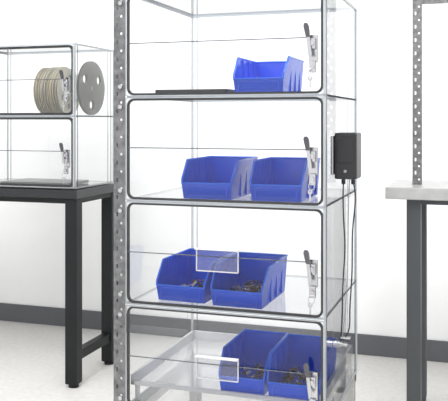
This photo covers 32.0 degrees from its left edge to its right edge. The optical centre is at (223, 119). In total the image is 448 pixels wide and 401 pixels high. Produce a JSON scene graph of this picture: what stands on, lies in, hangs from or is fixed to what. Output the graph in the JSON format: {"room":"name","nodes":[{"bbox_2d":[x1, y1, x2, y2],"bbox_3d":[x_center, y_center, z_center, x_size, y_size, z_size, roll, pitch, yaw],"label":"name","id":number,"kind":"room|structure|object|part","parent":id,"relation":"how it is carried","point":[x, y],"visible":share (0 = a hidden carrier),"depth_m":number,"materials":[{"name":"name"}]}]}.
{"room":"electronics workshop","nodes":[
{"label":"electronics workshop","id":0,"kind":"room"},
{"bbox_2d":[0,0,447,340],"bbox_3d":[0.759,-0.350,3.858,7.000,3.000,0.100,0,0,18],"label":"wall","id":1,"kind":"structure","parent":0,"point":[32,234],"depth_m":4.06,"materials":[{"name":"paint"}]},
{"bbox_2d":[0,303,447,362],"bbox_3d":[0.741,1.100,3.805,7.000,0.100,0.012,0,0,18],"label":"baseboard","id":2,"kind":"structure","parent":1,"relation":"attached to","point":[373,345],"depth_m":4.12,"materials":[{"name":"grey rubber"}]},
{"bbox_2d":[0,320,447,400],"bbox_3d":[-0.261,1.175,0.798,7.000,0.050,6.350,0,0,18],"label":"floor","id":3,"kind":"structure","parent":0,"point":[32,356],"depth_m":3.55,"materials":[{"name":"concrete"}]},
{"bbox_2d":[0,183,113,387],"bbox_3d":[-0.992,0.725,3.656,0.905,0.850,0.410,0,0,18],"label":"workbench","id":4,"kind":"object","parent":3,"relation":"on","point":[73,199],"visible":0.91,"depth_m":3.37,"materials":[{"name":"black metal"}]},
{"bbox_2d":[0,43,113,188],"bbox_3d":[-0.862,-0.017,3.582,0.586,0.624,0.415,0,0,18],"label":"storage cabinet","id":5,"kind":"object","parent":4,"relation":"on","point":[73,48],"visible":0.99,"depth_m":3.38,"materials":[{"name":"clear plastic"}]},
{"bbox_2d":[1,178,88,184],"bbox_3d":[-0.809,0.280,3.532,0.330,0.012,0.210,0,0,18],"label":"tray","id":6,"kind":"object","parent":5,"relation":"on","point":[24,180],"visible":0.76,"depth_m":3.48,"materials":[{"name":"grey plastic"}]},
{"bbox_2d":[0,45,106,53],"bbox_3d":[-0.855,-0.329,3.603,0.574,0.001,0.359,0,0,18],"label":"shelf","id":7,"kind":"object","parent":5,"relation":"attached to","point":[80,48],"depth_m":3.69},
{"bbox_2d":[0,178,110,186],"bbox_3d":[-0.855,0.289,3.603,0.574,0.001,0.359,0,0,18],"label":"shelf","id":8,"kind":"object","parent":5,"relation":"attached to","point":[90,182],"depth_m":3.61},
{"bbox_3d":[-0.688,0.141,3.311,0.023,0.088,0.013,0,0,18],"label":"latch lever","id":9,"kind":"part","parent":5,"relation":"part of","materials":[{"name":"grey metal"}]},
{"bbox_3d":[-0.688,-0.168,3.311,0.023,0.088,0.013,0,0,18],"label":"latch lever","id":10,"kind":"part","parent":5,"relation":"part of","materials":[{"name":"grey metal"}]},
{"bbox_2d":[33,61,104,114],"bbox_3d":[-0.710,-0.144,3.561,0.234,0.244,0.266,0,0,18],"label":"reel","id":11,"kind":"object","parent":5,"relation":"on","point":[48,94],"visible":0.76,"depth_m":3.50,"materials":[{"name":"beige"}]},
{"bbox_2d":[114,0,356,400],"bbox_3d":[0.059,0.326,2.491,0.642,1.648,0.605,0,0,18],"label":"storage cabinet","id":12,"kind":"object","parent":3,"relation":"on","point":[345,372],"visible":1,"depth_m":2.33,"materials":[{"name":"clear plastic"}]},
{"bbox_2d":[155,89,234,92],"bbox_3d":[-0.079,-0.084,2.419,0.230,0.018,0.140,0,0,18],"label":"tray","id":13,"kind":"object","parent":12,"relation":"on","point":[178,90],"visible":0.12,"depth_m":2.35,"materials":[{"name":"black plastic"}]},
{"bbox_2d":[156,248,235,303],"bbox_3d":[-0.084,0.487,2.450,0.169,0.119,0.272,0,0,21],"label":"storage bin","id":14,"kind":"object","parent":12,"relation":"on","point":[178,279],"visible":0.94,"depth_m":2.45,"materials":[{"name":"blue plastic"}]},
{"bbox_2d":[181,156,257,199],"bbox_3d":[-0.011,0.176,2.426,0.169,0.116,0.272,0,0,18],"label":"storage bin","id":15,"kind":"object","parent":12,"relation":"on","point":[207,177],"visible":0.94,"depth_m":2.40,"materials":[{"name":"blue plastic"}]},
{"bbox_2d":[131,330,342,400],"bbox_3d":[0.080,0.780,2.502,0.584,0.030,0.523,0,0,18],"label":"tray","id":16,"kind":"object","parent":12,"relation":"on","point":[136,376],"depth_m":2.39,"materials":[{"name":"plastic"}]},
{"bbox_2d":[140,187,347,205],"bbox_3d":[0.081,0.237,2.506,0.593,0.001,0.546,0,0,18],"label":"shelf","id":17,"kind":"object","parent":12,"relation":"attached to","point":[332,194],"depth_m":2.45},
{"bbox_2d":[149,0,346,15],"bbox_3d":[0.081,-0.381,2.506,0.593,0.001,0.546,0,0,18],"label":"shelf","id":18,"kind":"object","parent":12,"relation":"attached to","point":[191,7],"depth_m":2.62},
{"bbox_2d":[210,252,287,308],"bbox_3d":[0.079,0.486,2.380,0.169,0.117,0.272,0,0,20],"label":"storage bin","id":19,"kind":"object","parent":12,"relation":"on","point":[258,283],"visible":1,"depth_m":2.39,"materials":[{"name":"blue plastic"}]},
{"bbox_2d":[218,329,287,394],"bbox_3d":[0.092,0.734,2.376,0.149,0.116,0.272,0,0,18],"label":"storage bin","id":20,"kind":"object","parent":12,"relation":"on","point":[252,348],"visible":0.77,"depth_m":2.43,"materials":[{"name":"blue plastic"}]},
{"bbox_2d":[233,56,303,91],"bbox_3d":[0.140,-0.133,2.405,0.165,0.116,0.257,0,0,18],"label":"storage bin","id":21,"kind":"object","parent":12,"relation":"on","point":[248,75],"visible":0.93,"depth_m":2.36,"materials":[{"name":"blue plastic"}]},
{"bbox_2d":[249,157,320,201],"bbox_3d":[0.187,0.176,2.355,0.165,0.116,0.262,0,0,18],"label":"storage bin","id":22,"kind":"object","parent":12,"relation":"on","point":[277,179],"visible":0.91,"depth_m":2.35,"materials":[{"name":"blue plastic"}]},
{"bbox_2d":[235,97,339,99],"bbox_3d":[0.081,-0.072,2.506,0.593,0.001,0.546,0,0,18],"label":"shelf","id":23,"kind":"object","parent":12,"relation":"attached to","point":[235,97],"depth_m":2.61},
{"bbox_2d":[267,333,337,400],"bbox_3d":[0.235,0.734,2.319,0.162,0.118,0.272,0,0,18],"label":"storage bin","id":24,"kind":"object","parent":12,"relation":"on","point":[294,350],"visible":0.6,"depth_m":2.38,"materials":[{"name":"blue plastic"}]},
{"bbox_3d":[0.228,0.707,2.123,0.023,0.088,0.013,0,0,18],"label":"latch lever","id":25,"kind":"part","parent":12,"relation":"part of","materials":[{"name":"grey metal"}]},
{"bbox_3d":[0.228,0.398,2.123,0.023,0.088,0.013,0,0,18],"label":"latch lever","id":26,"kind":"part","parent":12,"relation":"part of","materials":[{"name":"grey metal"}]},
{"bbox_3d":[0.228,0.089,2.123,0.023,0.088,0.013,0,0,18],"label":"latch lever","id":27,"kind":"part","parent":12,"relation":"part of","materials":[{"name":"grey metal"}]},
{"bbox_3d":[0.228,-0.220,2.123,0.023,0.088,0.013,0,0,18],"label":"latch lever","id":28,"kind":"part","parent":12,"relation":"part of","materials":[{"name":"grey metal"}]},
{"bbox_2d":[331,132,360,347],"bbox_3d":[0.351,0.348,2.247,0.075,0.624,0.115,0,0,18],"label":"control box","id":29,"kind":"object","parent":12,"relation":"attached to","point":[345,146],"visible":1,"depth_m":2.21,"materials":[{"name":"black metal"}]},
{"bbox_3d":[0.366,0.240,2.412,0.001,1.236,0.553,0,0,18],"label":"panel","id":30,"kind":"part","parent":12,"relation":"part of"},
{"bbox_2d":[385,179,447,400],"bbox_3d":[1.187,0.700,2.930,1.100,0.900,0.410,0,0,18],"label":"workbench","id":31,"kind":"object","parent":3,"relation":"on","point":[431,192],"visible":1,"depth_m":2.91,"materials":[{"name":"metal"}]},
{"bbox_2d":[412,0,447,184],"bbox_3d":[1.165,-0.125,2.900,0.903,0.750,0.041,0,0,18],"label":"frame","id":32,"kind":"object","parent":31,"relation":"on","point":[415,3],"visible":1,"depth_m":3.02,"materials":[{"name":"metal"}]}
]}

